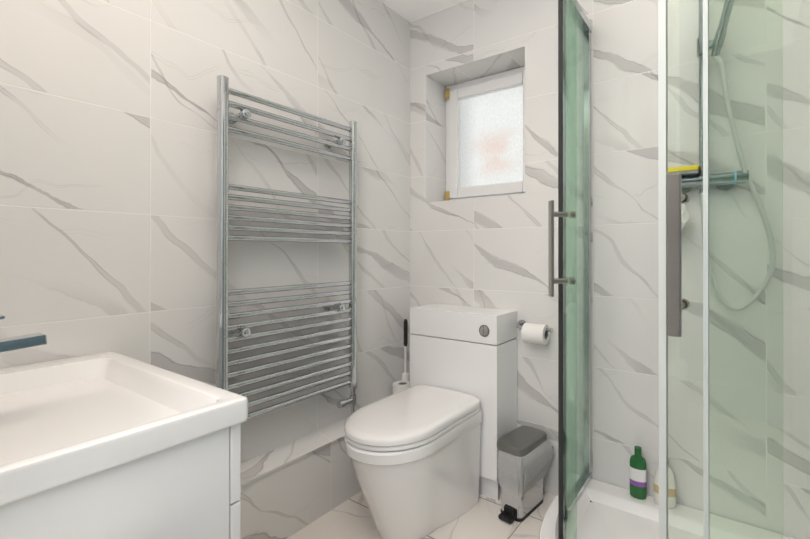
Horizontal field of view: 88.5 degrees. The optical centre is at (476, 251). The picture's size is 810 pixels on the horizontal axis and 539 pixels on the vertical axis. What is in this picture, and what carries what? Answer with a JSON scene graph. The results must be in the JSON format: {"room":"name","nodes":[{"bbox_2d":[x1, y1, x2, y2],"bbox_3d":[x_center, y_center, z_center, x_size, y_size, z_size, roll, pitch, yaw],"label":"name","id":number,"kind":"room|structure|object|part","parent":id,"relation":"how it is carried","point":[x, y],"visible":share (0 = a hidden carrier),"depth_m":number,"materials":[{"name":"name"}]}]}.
{"room":"bathroom","nodes":[
{"label":"bathroom","id":0,"kind":"room"},
{"bbox_2d":[0,0,409,462],"bbox_3d":[-1.233,-0.097,0.993,0.100,2.365,3.100,0,0,32],"label":"wall","id":1,"kind":"structure","parent":0,"point":[108,175],"depth_m":1.36,"materials":[{"name":"tile"}]},
{"bbox_2d":[216,75,356,419],"bbox_3d":[-0.721,0.108,1.608,0.110,1.372,0.581,0,0,32],"label":"radiator","id":2,"kind":"object","parent":1,"relation":"attached to","point":[225,118],"visible":0.9,"depth_m":1.53,"materials":[{"name":"silver metal"}]},
{"bbox_2d":[238,418,361,538],"bbox_3d":[-0.672,0.930,1.700,0.097,0.314,1.299,0,0,32],"label":"wall","id":3,"kind":"structure","parent":0,"point":[288,490],"depth_m":1.59,"materials":[{"name":"tile"}]},
{"bbox_2d":[393,380,409,393],"bbox_3d":[-0.379,0.733,2.114,0.104,0.105,0.104,0,0,32],"label":"toilet brush holder","id":4,"kind":"object","parent":3,"relation":"on","point":[399,386],"visible":0.46,"depth_m":2.08,"materials":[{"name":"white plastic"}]},
{"bbox_2d":[401,319,409,380],"bbox_3d":[-0.380,0.576,2.203,0.048,0.425,0.048,0,0,32],"label":"toilet brush","id":5,"kind":"object","parent":4,"relation":"in","point":[405,375],"visible":0.69,"depth_m":2.19,"materials":[{"name":"white"}]},
{"bbox_2d":[287,491,555,538],"bbox_3d":[-0.348,1.135,0.613,2.000,0.100,3.400,0,0,32],"label":"floor","id":6,"kind":"structure","parent":0,"point":[351,518],"depth_m":1.63,"materials":[{"name":"tile"}]},
{"bbox_2d":[0,314,247,538],"bbox_3d":[-0.865,0.602,0.803,0.717,0.966,0.486,0,0,32],"label":"bathroom vanity","id":7,"kind":"object","parent":6,"relation":"on","point":[108,445],"visible":1,"depth_m":0.73,"materials":[{"name":"white"}]},
{"bbox_2d":[0,314,46,353],"bbox_3d":[-0.920,0.202,0.720,0.060,0.166,0.226,0,0,32],"label":"tap","id":8,"kind":"object","parent":7,"relation":"on","point":[21,342],"depth_m":0.78,"materials":[{"name":"silver metal"}]},
{"bbox_2d":[0,352,247,505],"bbox_3d":[-0.870,0.355,0.796,0.717,0.140,0.467,0,0,32],"label":"basin","id":9,"kind":"object","parent":7,"relation":"in","point":[105,428],"depth_m":0.75,"materials":[{"name":"white ceramic"}]},
{"bbox_2d":[344,385,481,538],"bbox_3d":[-0.267,0.859,1.651,0.376,0.456,0.548,0,0,32],"label":"toilet","id":10,"kind":"object","parent":6,"relation":"on","point":[413,452],"visible":1,"depth_m":1.52,"materials":[{"name":"white ceramic"}]},
{"bbox_2d":[410,304,516,500],"bbox_3d":[-0.070,0.682,1.966,0.492,0.812,0.206,0,0,32],"label":"toilet cistern","id":11,"kind":"object","parent":6,"relation":"on","point":[469,350],"visible":0.75,"depth_m":1.84,"materials":[{"name":"white"}]},
{"bbox_2d":[497,425,553,523],"bbox_3d":[0.204,0.937,1.740,0.157,0.302,0.268,0,0,39],"label":"pedal bin","id":12,"kind":"object","parent":6,"relation":"on","point":[525,454],"visible":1,"depth_m":1.68,"materials":[{"name":"silver plastic"}]},
{"bbox_2d":[539,0,809,538],"bbox_3d":[0.564,-0.014,1.199,0.867,2.200,0.837,0,0,32],"label":"shower enclosure","id":13,"kind":"object","parent":6,"relation":"on","point":[584,505],"visible":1,"depth_m":1.17,"materials":[{"name":"clear glass"}]},
{"bbox_3d":[0.591,-0.004,1.193,0.814,1.920,0.817,0,0,32],"label":"shower frame","id":14,"kind":"part","parent":13,"relation":"part of","materials":[{"name":"silver metal"}]},
{"bbox_2d":[630,446,646,499],"bbox_3d":[0.631,0.860,1.599,0.063,0.192,0.039,0,0,32],"label":"shampoo bottle","id":15,"kind":"object","parent":13,"relation":"in","point":[638,483],"visible":1,"depth_m":1.58,"materials":[{"name":"green plastic"}]},
{"bbox_2d":[654,458,675,507],"bbox_3d":[0.712,0.867,1.546,0.078,0.178,0.043,0,0,32],"label":"wash bottle","id":16,"kind":"object","parent":13,"relation":"in","point":[671,496],"visible":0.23,"depth_m":1.52,"materials":[{"name":"white plastic"}]},
{"bbox_2d":[539,474,794,538],"bbox_3d":[0.564,1.021,1.196,0.867,0.130,0.837,0,0,32],"label":"shower tray","id":17,"kind":"object","parent":13,"relation":"attached to","point":[604,510],"depth_m":1.49,"materials":[{"name":"white ceramic"}]},
{"bbox_3d":[0.826,-0.456,1.418,0.343,1.315,0.189,0,0,32],"label":"shower valve riser rail","id":18,"kind":"part","parent":13,"relation":"part of","materials":[{"name":"silver metal"}]},
{"bbox_2d":[379,0,466,21],"bbox_3d":[-0.348,-1.330,0.619,2.000,0.100,3.400,0,0,32],"label":"ceiling","id":19,"kind":"structure","parent":0,"point":[411,10],"depth_m":2.13,"materials":[{"name":"white paint"}]},
{"bbox_2d":[410,0,809,538],"bbox_3d":[0.475,-0.094,1.930,2.000,2.365,0.300,0,0,32],"label":"wall","id":20,"kind":"structure","parent":0,"point":[487,252],"depth_m":1.65,"materials":[{"name":"tile"}]},
{"bbox_2d":[445,66,524,200],"bbox_3d":[0.079,-0.612,2.229,0.588,0.687,0.115,0,0,32],"label":"window","id":21,"kind":"structure","parent":20,"relation":"in","point":[485,136],"depth_m":2.24,"materials":[{"name":"white glass"}]},
{"bbox_3d":[0.081,-0.612,2.232,0.410,0.509,0.008,0,0,32],"label":"glass","id":22,"kind":"part","parent":21,"relation":"part of","materials":[{"name":"white glass"}]},
{"bbox_2d":[516,320,552,344],"bbox_3d":[0.251,0.361,1.826,0.194,0.087,0.107,0,0,32],"label":"toilet roll holder","id":23,"kind":"object","parent":20,"relation":"attached to","point":[535,333],"visible":1,"depth_m":1.78,"materials":[{"name":"white paper"}]}
]}

